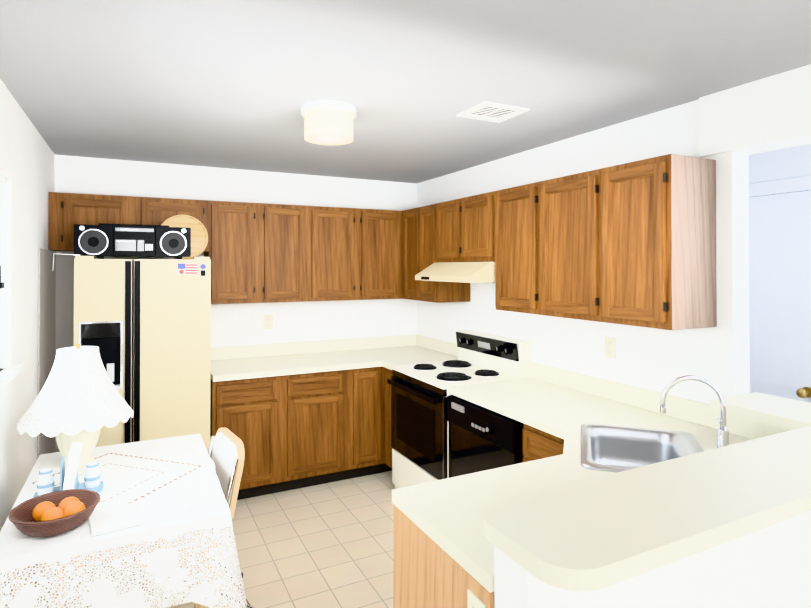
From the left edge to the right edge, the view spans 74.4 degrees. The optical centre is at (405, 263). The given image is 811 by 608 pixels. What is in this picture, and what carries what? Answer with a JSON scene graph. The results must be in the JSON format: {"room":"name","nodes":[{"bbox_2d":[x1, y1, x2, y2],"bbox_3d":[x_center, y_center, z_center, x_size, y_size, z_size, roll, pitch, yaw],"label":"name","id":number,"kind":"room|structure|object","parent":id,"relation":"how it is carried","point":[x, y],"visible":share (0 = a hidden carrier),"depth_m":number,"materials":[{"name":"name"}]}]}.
{"room":"kitchen","nodes":[
{"label":"kitchen","id":0,"kind":"room"},
{"bbox_2d":[0,79,54,607],"bbox_3d":[-0.932,0.430,0.577,0.120,2.430,7.000,0,0,-27],"label":"wall","id":1,"kind":"structure","parent":0,"point":[25,148],"depth_m":2.71,"materials":[{"name":"white paint"}]},
{"bbox_2d":[0,150,23,400],"bbox_3d":[-1.518,0.051,1.797,0.170,1.025,1.410,0,0,-27],"label":"window","id":2,"kind":"structure","parent":1,"relation":"in","point":[11,371],"depth_m":2.35,"materials":[{"name":"white"}]},
{"bbox_2d":[37,248,75,458],"bbox_3d":[-2.216,0.790,3.455,0.180,1.752,0.699,0,0,-27],"label":"wall","id":3,"kind":"structure","parent":0,"point":[55,309],"depth_m":3.58,"materials":[{"name":"grey paint"}]},
{"bbox_2d":[36,471,394,607],"bbox_3d":[1.688,1.704,1.890,5.990,0.100,7.240,0,0,-27],"label":"floor","id":4,"kind":"structure","parent":0,"point":[327,545],"depth_m":3.12,"materials":[{"name":"tile"}]},
{"bbox_2d":[12,528,211,607],"bbox_3d":[-1.182,1.282,2.226,0.695,0.750,1.020,0,0,-27],"label":"table","id":5,"kind":"object","parent":4,"relation":"on","point":[196,605],"visible":0.02,"depth_m":1.88,"materials":[{"name":"brown wood"}]},
{"bbox_2d":[0,434,246,607],"bbox_3d":[-1.187,1.071,2.222,0.842,0.334,1.177,0,0,-27],"label":"tablecloth","id":6,"kind":"object","parent":5,"relation":"on","point":[161,564],"visible":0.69,"depth_m":1.80,"materials":[{"name":"white fabric"}]},
{"bbox_2d":[4,437,220,543],"bbox_3d":[-1.185,0.902,2.244,0.663,0.002,0.870,0,0,-27],"label":"topper","id":7,"kind":"object","parent":6,"relation":"on","point":[156,479],"visible":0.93,"depth_m":2.24,"materials":[{"name":"white fabric"}]},
{"bbox_2d":[8,489,100,536],"bbox_3d":[-1.191,0.859,1.821,0.262,0.075,0.262,0,0,-27],"label":"fruit basket","id":8,"kind":"object","parent":7,"relation":"on","point":[21,519],"visible":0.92,"depth_m":1.79,"materials":[{"name":"wicker"}]},
{"bbox_2d":[32,497,85,520],"bbox_3d":[-1.183,0.848,1.824,0.161,0.070,0.141,0,0,-27],"label":"oranges","id":9,"kind":"object","parent":8,"relation":"in","point":[47,510],"visible":0.75,"depth_m":1.80,"materials":[{"name":"orange food"}]},
{"bbox_2d":[33,443,102,497],"bbox_3d":[-1.317,0.812,2.094,0.230,0.173,0.150,0,0,-27],"label":"salt shaker","id":10,"kind":"object","parent":7,"relation":"on","point":[69,480],"visible":0.92,"depth_m":2.06,"materials":[{"name":"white ceramic"}]},
{"bbox_2d":[17,344,133,469],"bbox_3d":[-1.466,0.631,2.390,0.444,0.540,0.444,0,0,-27],"label":"table lamp","id":11,"kind":"object","parent":7,"relation":"on","point":[79,399],"visible":0.98,"depth_m":2.30,"materials":[{"name":"white fabric"}]},
{"bbox_2d":[88,502,143,535],"bbox_3d":[-1.019,0.892,1.874,0.155,0.010,0.190,0,-1,-35],"label":"folded napkin","id":12,"kind":"object","parent":7,"relation":"on","point":[107,520],"visible":0.85,"depth_m":1.86,"materials":[{"name":"white fabric"}]},
{"bbox_2d":[52,253,210,451],"bbox_3d":[-1.810,0.805,3.581,0.868,1.723,0.770,0,0,-27],"label":"fridge","id":13,"kind":"object","parent":4,"relation":"on","point":[144,325],"visible":0.71,"depth_m":3.30,"materials":[{"name":"beige metal"}]},
{"bbox_2d":[73,223,190,259],"bbox_3d":[-1.713,-0.138,3.378,0.645,0.225,0.202,0,0,-27],"label":"boombox","id":14,"kind":"object","parent":13,"relation":"on","point":[100,240],"visible":1,"depth_m":3.30,"materials":[{"name":"black plastic"}]},
{"bbox_2d":[161,215,207,259],"bbox_3d":[-1.561,-0.183,3.749,0.330,0.324,0.104,0,0,-27],"label":"wood tray","id":15,"kind":"object","parent":13,"relation":"on","point":[199,237],"visible":0.6,"depth_m":3.78,"materials":[{"name":"brown wood"}]},
{"bbox_2d":[128,428,254,607],"bbox_3d":[-1.004,1.243,2.489,0.628,0.832,0.431,0,-1,-35],"label":"folding chair","id":16,"kind":"object","parent":4,"relation":"on","point":[226,445],"visible":0.33,"depth_m":2.49,"materials":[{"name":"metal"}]},
{"bbox_2d":[210,375,285,499],"bbox_3d":[-1.230,1.236,3.987,0.475,0.868,0.627,0,0,-27],"label":"base cabinet","id":17,"kind":"object","parent":4,"relation":"on","point":[253,409],"depth_m":3.75,"materials":[{"name":"brown wood"}]},
{"bbox_2d":[286,369,349,490],"bbox_3d":[-0.795,1.237,4.207,0.501,0.868,0.627,0,0,-27],"label":"base cabinet","id":18,"kind":"object","parent":4,"relation":"on","point":[294,431],"depth_m":3.95,"materials":[{"name":"brown wood"}]},
{"bbox_2d":[210,334,457,381],"bbox_3d":[-0.542,0.730,4.199,1.893,0.141,0.875,0,0,-27],"label":"countertop","id":19,"kind":"structure","parent":18,"relation":"on","point":[227,363],"depth_m":4.32,"materials":[{"name":"beige laminate"}]},
{"bbox_2d":[350,367,381,478],"bbox_3d":[-0.451,1.238,4.381,0.269,0.868,0.627,0,0,-27],"label":"base cabinet","id":20,"kind":"object","parent":4,"relation":"on","point":[365,383],"depth_m":4.12,"materials":[{"name":"brown wood"}]},
{"bbox_2d":[382,367,392,471],"bbox_3d":[0.159,1.237,4.210,0.627,0.868,0.268,0,0,-27],"label":"base cabinet","id":21,"kind":"object","parent":4,"relation":"on","point":[386,373],"depth_m":4.12,"materials":[{"name":"brown wood"}]},
{"bbox_2d":[393,505,494,607],"bbox_3d":[0.360,1.218,1.640,0.630,0.868,0.534,0,0,-27],"label":"base cabinet","id":22,"kind":"object","parent":4,"relation":"on","point":[424,575],"depth_m":1.55,"materials":[{"name":"brown wood"}]},
{"bbox_2d":[468,589,485,607],"bbox_3d":[0.173,0.875,1.305,0.008,0.117,0.072,0,0,-27],"label":"outlet","id":23,"kind":"object","parent":22,"relation":"attached to","point":[474,601],"visible":1,"depth_m":1.31,"materials":[{"name":"white plastic"}]},
{"bbox_2d":[392,402,705,592],"bbox_3d":[0.449,0.712,1.817,0.944,0.141,0.766,0,0,-27],"label":"countertop","id":24,"kind":"structure","parent":22,"relation":"on","point":[446,515],"depth_m":1.75,"materials":[{"name":"beige laminate"}]},
{"bbox_2d":[387,330,530,488],"bbox_3d":[0.344,1.095,3.731,0.724,1.145,0.748,0,0,-27],"label":"stove","id":25,"kind":"object","parent":4,"relation":"on","point":[420,393],"visible":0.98,"depth_m":3.61,"materials":[{"name":"white metal"}]},
{"bbox_2d":[447,395,523,477],"bbox_3d":[0.671,1.232,3.104,0.657,0.862,0.650,0,0,-27],"label":"dishwasher","id":26,"kind":"object","parent":4,"relation":"on","point":[481,438],"visible":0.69,"depth_m":2.96,"materials":[{"name":"black plastic"}]},
{"bbox_2d":[523,433,563,461],"bbox_3d":[0.666,1.223,2.252,0.273,0.868,0.320,0,0,-27],"label":"base cabinet","id":27,"kind":"object","parent":4,"relation":"on","point":[535,447],"depth_m":2.56,"materials":[{"name":"brown wood"}]},
{"bbox_2d":[448,362,790,450],"bbox_3d":[0.942,0.718,2.624,0.663,0.141,1.764,0,0,-27],"label":"countertop","id":28,"kind":"structure","parent":27,"relation":"on","point":[624,404],"depth_m":2.82,"materials":[{"name":"beige laminate"}]},
{"bbox_2d":[581,423,703,471],"bbox_3d":[0.944,0.823,2.138,0.460,0.170,0.580,0,0,18],"label":"sink","id":29,"kind":"object","parent":28,"relation":"in","point":[611,448],"visible":0.48,"depth_m":2.36,"materials":[{"name":"silver metal"}]},
{"bbox_2d":[659,375,728,447],"bbox_3d":[1.147,0.590,2.086,0.226,0.308,0.191,0,0,-27],"label":"faucet","id":30,"kind":"object","parent":28,"relation":"on","point":[723,436],"visible":0.75,"depth_m":2.05,"materials":[{"name":"silver metal"}]},
{"bbox_2d":[55,155,416,346],"bbox_3d":[0.085,0.463,5.078,5.990,2.430,0.120,0,0,-27],"label":"wall","id":31,"kind":"structure","parent":0,"point":[239,324],"depth_m":4.41,"materials":[{"name":"white paint"}]},
{"bbox_2d":[48,192,135,250],"bbox_3d":[-2.156,-0.275,3.702,0.500,0.375,0.323,0,0,-27],"label":"upper cabinet","id":32,"kind":"object","parent":31,"relation":"attached to","point":[66,210],"depth_m":3.53,"materials":[{"name":"brown wood"}]},
{"bbox_2d":[136,197,211,253],"bbox_3d":[-1.717,-0.273,3.923,0.483,0.375,0.323,0,0,-27],"label":"upper cabinet","id":33,"kind":"object","parent":31,"relation":"attached to","point":[149,210],"depth_m":3.78,"materials":[{"name":"brown wood"}]},
{"bbox_2d":[204,201,259,303],"bbox_3d":[-1.342,-0.080,4.111,0.359,0.760,0.323,0,0,-27],"label":"upper cabinet","id":34,"kind":"object","parent":31,"relation":"attached to","point":[235,256],"depth_m":3.98,"materials":[{"name":"brown wood"}]},
{"bbox_2d":[264,315,272,328],"bbox_3d":[-1.129,0.482,4.393,0.072,0.117,0.008,0,0,-27],"label":"electrical outlet","id":35,"kind":"object","parent":31,"relation":"attached to","point":[268,321],"visible":1,"depth_m":4.39,"materials":[{"name":"white plastic"}]},
{"bbox_2d":[260,203,311,302],"bbox_3d":[-1.009,-0.078,4.279,0.385,0.760,0.323,0,0,-27],"label":"upper cabinet","id":36,"kind":"object","parent":31,"relation":"attached to","point":[285,230],"depth_m":4.15,"materials":[{"name":"brown wood"}]},
{"bbox_2d":[312,206,359,300],"bbox_3d":[-0.651,-0.077,4.460,0.417,0.760,0.323,0,0,-27],"label":"upper cabinet","id":37,"kind":"object","parent":31,"relation":"attached to","point":[335,230],"depth_m":4.33,"materials":[{"name":"brown wood"}]},
{"bbox_2d":[360,209,399,299],"bbox_3d":[-0.296,-0.076,4.639,0.379,0.760,0.323,0,0,-27],"label":"upper cabinet","id":38,"kind":"object","parent":31,"relation":"attached to","point":[379,229],"depth_m":4.51,"materials":[{"name":"brown wood"}]},
{"bbox_2d":[0,0,810,183],"bbox_3d":[1.688,-0.826,1.909,5.990,0.100,7.240,0,0,-27],"label":"ceiling","id":39,"kind":"structure","parent":0,"point":[233,84],"depth_m":2.14,"materials":[{"name":"grey paint"}]},
{"bbox_2d":[301,100,355,144],"bbox_3d":[-0.380,-0.691,2.648,0.270,0.157,0.270,0,0,-27],"label":"ceiling light","id":40,"kind":"object","parent":39,"relation":"attached to","point":[328,122],"visible":1,"depth_m":2.55,"materials":[{"name":"white glass"}]},
{"bbox_2d":[456,101,529,122],"bbox_3d":[0.440,-0.765,2.707,0.270,0.008,0.250,0,0,-27],"label":"ceiling vent","id":41,"kind":"object","parent":39,"relation":"in","point":[491,111],"visible":0.98,"depth_m":2.70,"materials":[{"name":"white metal"}]},
{"bbox_2d":[417,100,749,403],"bbox_3d":[0.832,0.453,3.719,0.120,2.430,2.980,0,0,-27],"label":"wall","id":42,"kind":"structure","parent":0,"point":[659,360],"depth_m":2.85,"materials":[{"name":"white paint"}]},
{"bbox_2d":[400,209,411,299],"bbox_3d":[0.187,-0.077,4.506,0.323,0.760,0.390,0,0,-27],"label":"upper cabinet","id":43,"kind":"object","parent":42,"relation":"attached to","point":[406,215],"depth_m":4.52,"materials":[{"name":"brown wood"}]},
{"bbox_2d":[412,203,469,302],"bbox_3d":[0.308,-0.078,4.265,0.323,0.760,0.388,0,0,-27],"label":"upper cabinet","id":44,"kind":"object","parent":42,"relation":"attached to","point":[425,219],"depth_m":4.19,"materials":[{"name":"brown wood"}]},
{"bbox_2d":[440,200,451,261],"bbox_3d":[0.464,-0.236,3.958,0.323,0.450,0.419,0,0,-27],"label":"upper cabinet","id":45,"kind":"object","parent":42,"relation":"attached to","point":[445,207],"depth_m":3.94,"materials":[{"name":"brown wood"}]},
{"bbox_2d":[452,192,491,261],"bbox_3d":[0.602,-0.238,3.684,0.323,0.450,0.446,0,0,-27],"label":"upper cabinet","id":46,"kind":"object","parent":42,"relation":"attached to","point":[472,215],"depth_m":3.64,"materials":[{"name":"brown wood"}]},
{"bbox_2d":[415,262,494,282],"bbox_3d":[0.456,0.059,3.773,0.498,0.136,0.734,0,0,-27],"label":"range hood","id":47,"kind":"object","parent":46,"relation":"attached to","point":[472,272],"visible":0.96,"depth_m":3.54,"materials":[{"name":"beige metal"}]},
{"bbox_2d":[492,183,531,313],"bbox_3d":[0.784,-0.085,3.323,0.323,0.760,0.482,0,0,-27],"label":"upper cabinet","id":48,"kind":"object","parent":42,"relation":"attached to","point":[511,207],"depth_m":3.24,"materials":[{"name":"brown wood"}]},
{"bbox_2d":[532,171,595,320],"bbox_3d":[0.994,-0.088,2.906,0.323,0.760,0.451,0,0,-27],"label":"upper cabinet","id":49,"kind":"object","parent":42,"relation":"attached to","point":[561,206],"depth_m":2.86,"materials":[{"name":"brown wood"}]},
{"bbox_2d":[605,336,615,358],"bbox_3d":[1.137,0.467,2.970,0.008,0.117,0.072,0,0,-27],"label":"electrical outlet","id":50,"kind":"object","parent":42,"relation":"attached to","point":[610,347],"visible":1,"depth_m":2.96,"materials":[{"name":"white plastic"}]},
{"bbox_2d":[592,154,716,329],"bbox_3d":[1.183,-0.091,2.531,0.323,0.760,0.389,0,0,-27],"label":"upper cabinet","id":51,"kind":"object","parent":42,"relation":"attached to","point":[632,243],"depth_m":2.40,"materials":[{"name":"brown wood"}]},
{"bbox_2d":[494,511,810,607],"bbox_3d":[0.911,1.139,1.782,1.720,1.030,0.539,0,0,-27],"label":"wall","id":52,"kind":"structure","parent":0,"point":[768,567],"depth_m":1.44,"materials":[{"name":"white paint"}]},
{"bbox_2d":[484,392,810,590],"bbox_3d":[0.943,0.600,1.699,1.820,0.040,0.716,0,0,-27],"label":"bar","id":53,"kind":"object","parent":52,"relation":"on","point":[597,533],"visible":1,"depth_m":1.26,"materials":[{"name":"beige laminate"}]},
{"bbox_2d":[699,64,810,156],"bbox_3d":[2.062,-0.642,1.289,0.170,0.274,2.760,0,0,-27],"label":"wall","id":54,"kind":"structure","parent":0,"point":[770,113],"depth_m":2.25,"materials":[{"name":"white paint"}]},
{"bbox_2d":[749,144,810,197],"bbox_3d":[2.425,0.443,2.338,0.120,2.430,7.120,0,0,-27],"label":"wall","id":55,"kind":"structure","parent":0,"point":[787,163],"depth_m":2.93,"materials":[{"name":"white paint"}]},
{"bbox_2d":[749,191,810,402],"bbox_3d":[1.977,0.637,3.094,0.118,2.040,0.756,0,0,-27],"label":"hall door","id":56,"kind":"structure","parent":55,"relation":"in","point":[780,288],"depth_m":2.95,"materials":[{"name":"white paint"}]},
{"bbox_2d":[749,176,810,195],"bbox_3d":[1.969,0.603,3.091,0.015,2.120,0.904,0,0,-27],"label":"door frame","id":57,"kind":"structure","parent":55,"relation":"attached to","point":[784,185],"depth_m":2.92,"materials":[{"name":"white paint"}]}
]}

